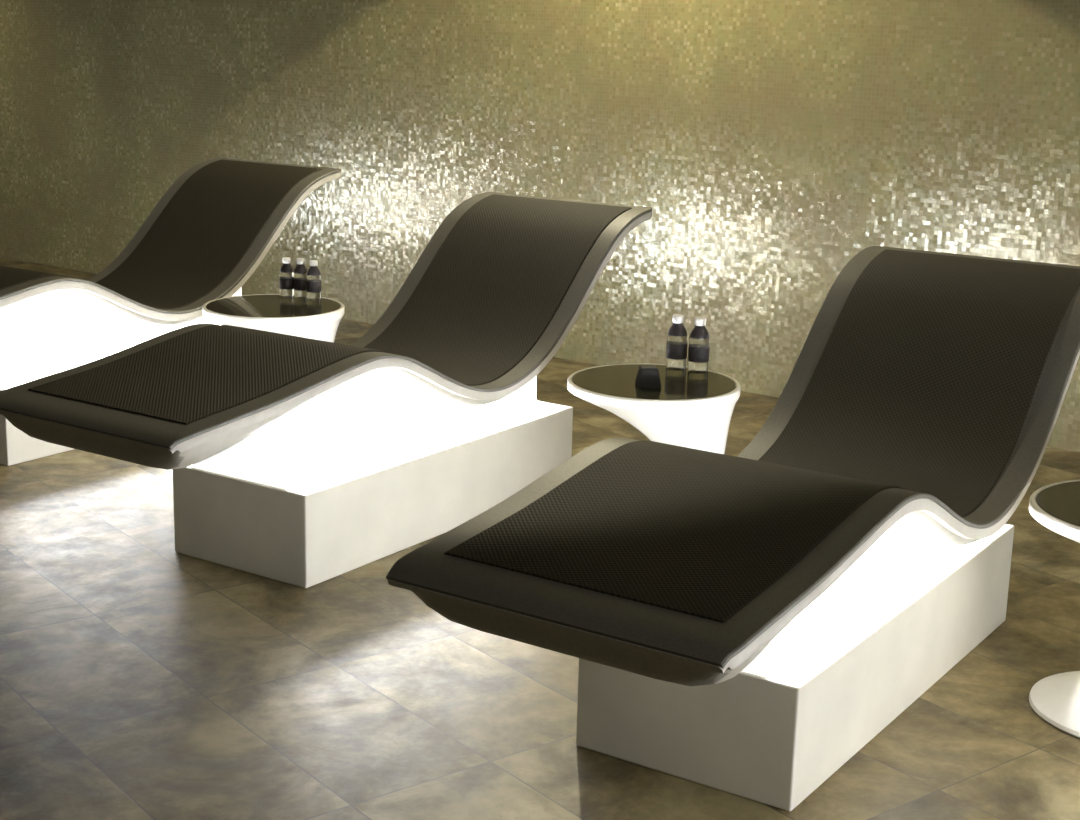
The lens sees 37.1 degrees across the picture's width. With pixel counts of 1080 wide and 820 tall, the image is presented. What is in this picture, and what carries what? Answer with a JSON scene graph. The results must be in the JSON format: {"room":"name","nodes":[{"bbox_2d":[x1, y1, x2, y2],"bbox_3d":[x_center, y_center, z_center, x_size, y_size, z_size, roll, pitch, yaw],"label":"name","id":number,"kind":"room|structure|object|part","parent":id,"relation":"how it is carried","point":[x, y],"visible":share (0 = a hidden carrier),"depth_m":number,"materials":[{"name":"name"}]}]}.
{"room":"spa","nodes":[
{"label":"spa","id":0,"kind":"room"},
{"bbox_2d":[0,0,1079,451],"bbox_3d":[0.101,-1.595,7.508,18.000,2.700,0.201,12,17,37],"label":"wall","id":1,"kind":"structure","parent":0,"point":[769,144],"depth_m":7.33,"materials":[{"name":"metal"}]},
{"bbox_2d":[0,257,1079,819],"bbox_3d":[-0.001,0.038,6.694,18.000,0.100,19.000,1,14,0],"label":"floor","id":2,"kind":"structure","parent":0,"point":[141,678],"depth_m":3.78,"materials":[{"name":"tile"}]},
{"bbox_2d":[0,158,340,465],"bbox_3d":[-1.743,-0.386,6.045,0.713,0.946,2.235,10,16,33],"label":"lounger","id":3,"kind":"object","parent":2,"relation":"on","point":[209,232],"visible":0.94,"depth_m":6.30,"materials":[{"name":"black fabric"}]},
{"bbox_3d":[-1.713,-0.424,6.163,0.370,0.425,1.230,10,16,33],"label":"light panel","id":4,"kind":"part","parent":3,"relation":"part of","materials":[{"name":"white plastic"}]},
{"bbox_2d":[202,294,344,342],"bbox_3d":[-1.002,-0.148,6.082,0.526,0.500,0.526,8,15,24],"label":"side table","id":5,"kind":"object","parent":2,"relation":"on","point":[319,319],"visible":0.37,"depth_m":5.90,"materials":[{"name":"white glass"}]},
{"bbox_3d":[-0.996,-0.387,6.025,0.498,0.008,0.498,8,15,24],"label":"glass","id":6,"kind":"part","parent":5,"relation":"part of","materials":[{"name":"black glass"}]},
{"bbox_2d":[279,257,293,296],"bbox_3d":[-0.978,-0.513,6.218,0.057,0.149,0.057,-11,18,-42],"label":"water bottle","id":7,"kind":"object","parent":5,"relation":"on","point":[286,273],"visible":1,"depth_m":6.20,"materials":[{"name":"black plastic"}]},
{"bbox_2d":[293,258,306,297],"bbox_3d":[-0.921,-0.509,6.204,0.057,0.149,0.057,-5,15,-24],"label":"water bottle","id":8,"kind":"object","parent":5,"relation":"on","point":[300,271],"visible":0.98,"depth_m":6.18,"materials":[{"name":"black plastic"}]},
{"bbox_2d":[306,260,320,299],"bbox_3d":[-0.866,-0.498,6.166,0.057,0.149,0.057,7,15,23],"label":"water bottle","id":9,"kind":"object","parent":5,"relation":"on","point":[313,282],"visible":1,"depth_m":6.15,"materials":[{"name":"black plastic"}]},
{"bbox_2d":[0,192,651,587],"bbox_3d":[-0.537,-0.084,4.909,0.713,0.946,2.235,10,16,33],"label":"lounger","id":10,"kind":"object","parent":2,"relation":"on","point":[303,462],"visible":1,"depth_m":4.70,"materials":[{"name":"black fabric"}]},
{"bbox_3d":[-0.507,-0.121,5.028,0.370,0.425,1.230,10,16,33],"label":"light panel","id":11,"kind":"part","parent":10,"relation":"part of","materials":[{"name":"white plastic"}]},
{"bbox_2d":[567,364,740,453],"bbox_3d":[0.340,0.155,4.957,0.526,0.500,0.526,8,15,24],"label":"side table","id":12,"kind":"object","parent":2,"relation":"on","point":[694,410],"visible":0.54,"depth_m":4.76,"materials":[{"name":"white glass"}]},
{"bbox_2d":[635,365,660,387],"bbox_3d":[0.325,-0.101,4.824,0.068,0.059,0.068,0,14,-8],"label":"block","id":13,"kind":"object","parent":12,"relation":"on","point":[647,376],"visible":1,"depth_m":4.80,"materials":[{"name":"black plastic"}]},
{"bbox_3d":[0.346,-0.084,4.900,0.498,0.008,0.498,8,15,24],"label":"glass","id":14,"kind":"part","parent":12,"relation":"part of","materials":[{"name":"black glass"}]},
{"bbox_2d":[666,314,687,369],"bbox_3d":[0.432,-0.215,5.075,0.066,0.169,0.066,-4,14,-21],"label":"water bottle","id":15,"kind":"object","parent":12,"relation":"on","point":[676,346],"visible":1,"depth_m":5.05,"materials":[{"name":"black plastic"}]},
{"bbox_2d":[688,317,709,372],"bbox_3d":[0.498,-0.204,5.038,0.066,0.169,0.066,12,17,37],"label":"water bottle","id":16,"kind":"object","parent":12,"relation":"on","point":[699,340],"visible":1,"depth_m":5.01,"materials":[{"name":"black plastic"}]},
{"bbox_2d":[386,246,1079,810],"bbox_3d":[0.624,0.236,3.694,0.713,0.946,2.235,10,16,32],"label":"lounger","id":17,"kind":"object","parent":2,"relation":"on","point":[745,625],"visible":1,"depth_m":3.42,"materials":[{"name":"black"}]},
{"bbox_3d":[0.653,0.199,3.813,0.370,0.425,1.230,10,16,32],"label":"light panel","id":18,"kind":"part","parent":17,"relation":"part of","materials":[{"name":"white plastic"}]},
{"bbox_2d":[1029,480,1079,737],"bbox_3d":[1.389,0.472,3.746,0.526,0.500,0.526,8,15,24],"label":"side table","id":19,"kind":"object","parent":2,"relation":"on","point":[1055,698],"visible":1,"depth_m":3.75,"materials":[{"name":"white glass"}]},
{"bbox_3d":[1.395,0.233,3.688,0.498,0.008,0.498,8,15,24],"label":"glass","id":20,"kind":"part","parent":19,"relation":"part of","materials":[{"name":"black glass"}]}
]}

